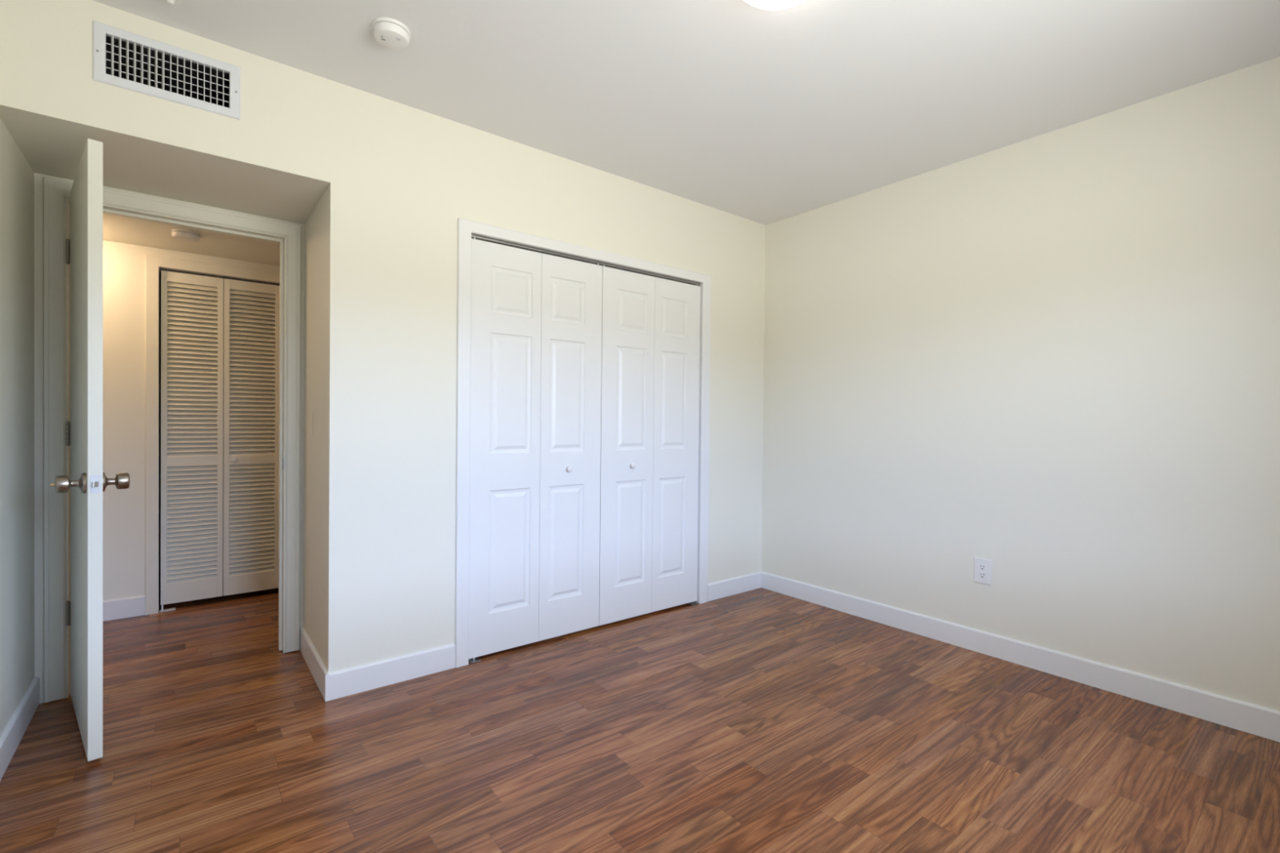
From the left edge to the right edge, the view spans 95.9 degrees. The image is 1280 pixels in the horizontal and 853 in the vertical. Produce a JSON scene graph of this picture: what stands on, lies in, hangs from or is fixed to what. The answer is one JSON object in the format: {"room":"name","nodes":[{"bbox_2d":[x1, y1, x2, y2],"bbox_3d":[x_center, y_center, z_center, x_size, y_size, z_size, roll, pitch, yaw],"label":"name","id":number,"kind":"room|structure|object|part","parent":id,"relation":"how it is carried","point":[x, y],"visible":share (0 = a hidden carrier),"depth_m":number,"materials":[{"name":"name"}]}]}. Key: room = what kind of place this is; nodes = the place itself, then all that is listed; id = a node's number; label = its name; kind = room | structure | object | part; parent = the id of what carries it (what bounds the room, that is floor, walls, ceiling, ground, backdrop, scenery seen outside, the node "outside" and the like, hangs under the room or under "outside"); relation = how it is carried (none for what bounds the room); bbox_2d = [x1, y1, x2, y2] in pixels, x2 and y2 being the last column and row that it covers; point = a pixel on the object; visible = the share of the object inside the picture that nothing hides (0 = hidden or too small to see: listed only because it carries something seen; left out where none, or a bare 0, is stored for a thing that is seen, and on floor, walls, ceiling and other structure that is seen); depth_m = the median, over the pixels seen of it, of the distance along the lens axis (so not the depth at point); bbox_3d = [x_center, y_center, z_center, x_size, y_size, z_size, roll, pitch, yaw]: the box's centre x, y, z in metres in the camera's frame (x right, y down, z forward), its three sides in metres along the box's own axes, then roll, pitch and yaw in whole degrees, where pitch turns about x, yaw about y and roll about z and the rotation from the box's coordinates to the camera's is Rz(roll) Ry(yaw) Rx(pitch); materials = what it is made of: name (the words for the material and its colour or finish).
{"room":"empty bedroom","nodes":[
{"label":"empty bedroom","id":0,"kind":"room"},
{"bbox_2d":[0,118,35,736],"bbox_3d":[-1.256,-0.121,0.780,0.100,2.440,3.571,0,1,-38],"label":"wall","id":1,"kind":"structure","parent":0,"point":[17,606],"depth_m":1.96,"materials":[{"name":"white paint"}]},
{"bbox_2d":[0,676,39,781],"bbox_3d":[-1.285,1.043,0.906,0.013,0.107,3.371,0,1,-38],"label":"baseboard","id":2,"kind":"structure","parent":1,"relation":"attached to","point":[14,731],"depth_m":1.96,"materials":[{"name":"white paint"}]},
{"bbox_2d":[0,116,325,224],"bbox_3d":[-1.775,-0.994,2.290,0.951,0.060,0.531,0,1,-38],"label":"ceiling","id":3,"kind":"structure","parent":0,"point":[48,151],"depth_m":2.22,"materials":[{"name":"white paint"}]},
{"bbox_2d":[34,173,304,703],"bbox_3d":[-1.516,-0.146,2.917,4.900,2.441,0.109,0,1,-38],"label":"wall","id":4,"kind":"structure","parent":0,"point":[38,178],"depth_m":2.23,"materials":[{"name":"white paint"}]},
{"bbox_2d":[50,138,129,761],"bbox_3d":[-1.980,0.075,2.053,0.672,1.973,0.186,1,1,42],"label":"door","id":5,"kind":"structure","parent":4,"relation":"in","point":[87,482],"depth_m":1.86,"materials":[{"name":"white paint"}]},
{"bbox_3d":[-1.818,0.183,1.842,0.067,0.067,0.070,1,1,42],"label":"knob","id":6,"kind":"part","parent":5,"relation":"part of","materials":[{"name":"silver metal"}]},
{"bbox_3d":[-1.736,0.183,1.840,0.003,0.058,0.025,1,1,42],"label":"latch plate","id":7,"kind":"part","parent":5,"relation":"part of","materials":[{"name":"white metal"}]},
{"bbox_3d":[-1.747,0.183,1.921,0.067,0.067,0.070,1,1,42],"label":"knob","id":8,"kind":"part","parent":5,"relation":"part of","materials":[{"name":"silver metal"}]},
{"bbox_2d":[43,177,300,702],"bbox_3d":[-1.995,0.058,2.534,0.856,2.026,0.133,0,1,-38],"label":"door frame","id":9,"kind":"structure","parent":4,"relation":"attached to","point":[56,193],"depth_m":2.30,"materials":[{"name":"white paint"}]},
{"bbox_3d":[-1.686,0.175,2.730,0.004,0.060,0.036,0,1,-38],"label":"strike plate","id":10,"kind":"part","parent":9,"relation":"part of","materials":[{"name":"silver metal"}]},
{"bbox_2d":[102,240,279,600],"bbox_3d":[-2.928,0.026,3.173,3.000,2.063,0.100,0,1,-38],"label":"wall","id":11,"kind":"structure","parent":0,"point":[123,264],"depth_m":3.18,"materials":[{"name":"white paint"}]},
{"bbox_2d":[102,595,145,621],"bbox_3d":[-3.429,1.000,2.725,1.661,0.109,0.013,0,1,-38],"label":"baseboard","id":12,"kind":"structure","parent":11,"relation":"attached to","point":[131,606],"depth_m":3.18,"materials":[{"name":"white paint"}]},
{"bbox_2d":[145,254,279,614],"bbox_3d":[-2.521,0.048,3.490,0.709,2.017,0.117,0,1,-38],"label":"door frame","id":13,"kind":"structure","parent":11,"relation":"attached to","point":[154,264],"depth_m":3.25,"materials":[{"name":"white paint"}]},
{"bbox_2d":[159,270,279,612],"bbox_3d":[-2.505,0.085,3.470,0.585,1.942,0.052,0,1,-38],"label":"door","id":14,"kind":"structure","parent":11,"relation":"in","point":[195,563],"depth_m":3.46,"materials":[{"name":"white paint"}]},
{"bbox_3d":[-2.455,0.204,3.494,0.029,0.029,0.024,0,1,-38],"label":"pull knob","id":15,"kind":"part","parent":14,"relation":"part of","materials":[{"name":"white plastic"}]},
{"bbox_2d":[102,213,279,266],"bbox_3d":[-2.624,-1.029,2.791,3.000,0.060,1.090,0,1,-38],"label":"ceiling","id":16,"kind":"structure","parent":0,"point":[116,228],"depth_m":3.12,"materials":[{"name":"white paint"}]},
{"bbox_2d":[171,229,199,242],"bbox_3d":[-2.341,-0.981,2.977,0.114,0.034,0.114,0,1,-38],"label":"smoke detector","id":17,"kind":"object","parent":16,"relation":"attached to","point":[180,234],"visible":1,"depth_m":2.95,"materials":[{"name":"white plastic"}]},
{"bbox_2d":[302,191,325,662],"bbox_3d":[-1.412,0.057,2.595,0.100,2.041,0.531,0,1,-38],"label":"wall","id":18,"kind":"structure","parent":0,"point":[315,225],"depth_m":2.54,"materials":[{"name":"white paint"}]},
{"bbox_2d":[299,626,328,702],"bbox_3d":[-1.431,1.022,2.526,0.013,0.111,0.644,0,1,-38],"label":"baseboard","id":19,"kind":"structure","parent":18,"relation":"attached to","point":[317,667],"depth_m":2.46,"materials":[{"name":"white paint"}]},
{"bbox_2d":[0,0,765,672],"bbox_3d":[-0.581,-0.136,2.845,3.519,2.441,0.100,0,1,-38],"label":"wall","id":20,"kind":"structure","parent":0,"point":[397,180],"depth_m":2.42,"materials":[{"name":"white paint"}]},
{"bbox_2d":[92,20,239,119],"bbox_3d":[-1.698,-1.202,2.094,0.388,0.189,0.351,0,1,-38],"label":"air vent","id":21,"kind":"object","parent":20,"relation":"in","point":[117,63],"visible":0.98,"depth_m":1.99,"materials":[{"name":"white metal"}]},
{"bbox_3d":[-1.712,-1.201,1.873,0.011,0.131,0.002,1,1,28],"label":"vertical blade","id":22,"kind":"part","parent":21,"relation":"part of","materials":[{"name":"white metal"}]},
{"bbox_3d":[-1.697,-1.201,1.884,0.011,0.131,0.002,1,1,28],"label":"vertical blade","id":23,"kind":"part","parent":21,"relation":"part of","materials":[{"name":"white metal"}]},
{"bbox_3d":[-1.683,-1.201,1.895,0.011,0.131,0.002,1,1,28],"label":"vertical blade","id":24,"kind":"part","parent":21,"relation":"part of","materials":[{"name":"white metal"}]},
{"bbox_3d":[-1.669,-1.201,1.907,0.011,0.131,0.002,1,1,28],"label":"vertical blade","id":25,"kind":"part","parent":21,"relation":"part of","materials":[{"name":"white metal"}]},
{"bbox_3d":[-1.655,-1.201,1.918,0.011,0.131,0.002,1,1,28],"label":"vertical blade","id":26,"kind":"part","parent":21,"relation":"part of","materials":[{"name":"white metal"}]},
{"bbox_3d":[-1.640,-1.201,1.929,0.011,0.131,0.002,1,1,28],"label":"vertical blade","id":27,"kind":"part","parent":21,"relation":"part of","materials":[{"name":"white metal"}]},
{"bbox_3d":[-1.626,-1.201,1.940,0.011,0.131,0.002,1,1,28],"label":"vertical blade","id":28,"kind":"part","parent":21,"relation":"part of","materials":[{"name":"white metal"}]},
{"bbox_3d":[-1.612,-1.201,1.952,0.011,0.131,0.002,1,1,28],"label":"vertical blade","id":29,"kind":"part","parent":21,"relation":"part of","materials":[{"name":"white metal"}]},
{"bbox_3d":[-1.602,-1.242,1.972,0.328,0.006,0.008,0,1,-38],"label":"horizontal blade","id":30,"kind":"part","parent":21,"relation":"part of","materials":[{"name":"white metal"}]},
{"bbox_3d":[-1.602,-1.216,1.972,0.328,0.006,0.008,0,1,-38],"label":"horizontal blade","id":31,"kind":"part","parent":21,"relation":"part of","materials":[{"name":"white metal"}]},
{"bbox_3d":[-1.603,-1.190,1.972,0.328,0.006,0.008,0,1,-38],"label":"horizontal blade","id":32,"kind":"part","parent":21,"relation":"part of","materials":[{"name":"white metal"}]},
{"bbox_3d":[-1.603,-1.164,1.973,0.328,0.006,0.008,0,1,-38],"label":"horizontal blade","id":33,"kind":"part","parent":21,"relation":"part of","materials":[{"name":"white metal"}]},
{"bbox_3d":[-1.597,-1.201,1.964,0.002,0.131,0.011,0,1,-44],"label":"vertical blade","id":34,"kind":"part","parent":21,"relation":"part of","materials":[{"name":"white metal"}]},
{"bbox_3d":[-1.583,-1.201,1.975,0.002,0.131,0.011,0,1,-44],"label":"vertical blade","id":35,"kind":"part","parent":21,"relation":"part of","materials":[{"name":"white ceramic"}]},
{"bbox_3d":[-1.568,-1.201,1.986,0.002,0.131,0.011,0,1,-44],"label":"vertical blade","id":36,"kind":"part","parent":21,"relation":"part of","materials":[{"name":"white metal"}]},
{"bbox_3d":[-1.553,-1.201,1.998,0.002,0.131,0.011,0,1,-35],"label":"vertical blade","id":37,"kind":"part","parent":21,"relation":"part of","materials":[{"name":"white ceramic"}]},
{"bbox_3d":[-1.539,-1.201,2.010,0.002,0.131,0.011,0,1,-35],"label":"vertical blade","id":38,"kind":"part","parent":21,"relation":"part of","materials":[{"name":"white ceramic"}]},
{"bbox_3d":[-1.525,-1.201,2.021,0.002,0.131,0.011,0,1,-35],"label":"vertical blade","id":39,"kind":"part","parent":21,"relation":"part of","materials":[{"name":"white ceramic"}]},
{"bbox_3d":[-1.511,-1.201,2.032,0.002,0.131,0.011,0,1,-35],"label":"vertical blade","id":40,"kind":"part","parent":21,"relation":"part of","materials":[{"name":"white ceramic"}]},
{"bbox_3d":[-1.496,-1.201,2.043,0.002,0.131,0.011,0,1,-35],"label":"vertical blade","id":41,"kind":"part","parent":21,"relation":"part of","materials":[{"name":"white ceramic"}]},
{"bbox_3d":[-1.482,-1.201,2.054,0.002,0.131,0.011,0,1,-35],"label":"vertical blade","id":42,"kind":"part","parent":21,"relation":"part of","materials":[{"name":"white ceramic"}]},
{"bbox_2d":[328,643,455,700],"bbox_3d":[-1.032,1.029,2.440,0.507,0.107,0.013,0,1,-38],"label":"baseboard","id":43,"kind":"structure","parent":20,"relation":"attached to","point":[344,682],"depth_m":2.42,"materials":[{"name":"white paint"}]},
{"bbox_2d":[468,237,602,663],"bbox_3d":[-0.496,0.102,2.863,0.724,1.960,0.060,0,1,-38],"label":"door","id":44,"kind":"structure","parent":20,"relation":"in","point":[535,366],"depth_m":2.84,"materials":[{"name":"white paint"}]},
{"bbox_3d":[-0.361,0.217,2.951,0.031,0.031,0.028,0,1,-38],"label":"pull knob","id":45,"kind":"part","parent":44,"relation":"part of","materials":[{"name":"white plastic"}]},
{"bbox_2d":[454,217,711,667],"bbox_3d":[-0.230,0.077,3.120,1.588,2.014,0.119,0,1,-38],"label":"door frame","id":46,"kind":"structure","parent":20,"relation":"attached to","point":[468,230],"depth_m":2.69,"materials":[{"name":"white paint"}]},
{"bbox_2d":[599,264,700,625],"bbox_3d":[0.075,0.103,3.313,0.724,1.960,0.060,0,1,-38],"label":"door","id":47,"kind":"structure","parent":20,"relation":"in","point":[651,326],"depth_m":3.29,"materials":[{"name":"white paint"}]},
{"bbox_3d":[-0.039,0.217,3.205,0.031,0.031,0.028,0,1,-38],"label":"pull knob","id":48,"kind":"part","parent":47,"relation":"part of","materials":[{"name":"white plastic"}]},
{"bbox_2d":[707,571,761,601],"bbox_3d":[0.621,1.032,3.742,0.518,0.107,0.013,0,1,-38],"label":"baseboard","id":49,"kind":"structure","parent":20,"relation":"attached to","point":[735,585],"depth_m":3.72,"materials":[{"name":"white paint"}]},
{"bbox_2d":[0,587,1279,852],"bbox_3d":[-0.914,1.137,2.167,5.120,0.100,5.290,0,1,-38],"label":"floor","id":50,"kind":"structure","parent":0,"point":[761,720],"depth_m":1.94,"materials":[{"name":"brown wood"}]},
{"bbox_2d":[91,0,1279,225],"bbox_3d":[0.144,-1.389,1.929,3.718,0.100,3.680,0,1,-38],"label":"ceiling","id":51,"kind":"structure","parent":0,"point":[738,108],"depth_m":2.16,"materials":[{"name":"white paint"}]},
{"bbox_2d":[164,0,181,4],"bbox_3d":[-1.484,-1.345,1.824,0.056,0.020,0.056,0,1,-38],"label":"ceiling fitting","id":52,"kind":"object","parent":51,"relation":"attached to","point":[169,2],"visible":1,"depth_m":1.83,"materials":[{"name":"white plastic"}]},
{"bbox_2d":[372,17,410,50],"bbox_3d":[-0.846,-1.329,1.964,0.120,0.042,0.120,0,1,-38],"label":"smoke detector","id":53,"kind":"object","parent":51,"relation":"attached to","point":[390,33],"visible":1,"depth_m":1.94,"materials":[{"name":"white plastic"}]},
{"bbox_2d":[743,0,805,9],"bbox_3d":[0.406,-1.292,1.660,0.304,0.084,0.304,0,1,-38],"label":"ceiling lamp","id":54,"kind":"object","parent":51,"relation":"attached to","point":[762,4],"visible":1,"depth_m":1.73,"materials":[{"name":"white glass"}]},
{"bbox_2d":[761,57,1279,711],"bbox_3d":[1.552,-0.117,3.062,0.100,2.440,3.680,0,1,-38],"label":"wall","id":55,"kind":"structure","parent":0,"point":[1052,358],"depth_m":2.56,"materials":[{"name":"white paint"}]},
{"bbox_2d":[973,557,991,585],"bbox_3d":[1.673,0.706,2.819,0.009,0.122,0.079,0,1,-38],"label":"electrical outlet","id":56,"kind":"object","parent":55,"relation":"attached to","point":[982,567],"visible":1,"depth_m":2.81,"materials":[{"name":"white plastic"}]},
{"bbox_2d":[978,571,986,578],"bbox_3d":[1.671,0.725,2.817,0.003,0.029,0.033,0,1,-38],"label":"socket","id":57,"kind":"object","parent":56,"relation":"attached to","point":[982,575],"depth_m":2.82,"materials":[{"name":"white plastic"}]},
{"bbox_2d":[978,563,986,570],"bbox_3d":[1.671,0.686,2.817,0.003,0.029,0.033,0,1,-38],"label":"socket","id":58,"kind":"object","parent":56,"relation":"attached to","point":[982,566],"depth_m":2.82,"materials":[{"name":"white plastic"}]},
{"bbox_2d":[761,571,1279,742],"bbox_3d":[1.663,1.052,2.828,0.013,0.107,2.740,0,1,-38],"label":"baseboard","id":59,"kind":"structure","parent":55,"relation":"attached to","point":[1249,717],"depth_m":2.56,"materials":[{"name":"white paint"}]}
]}

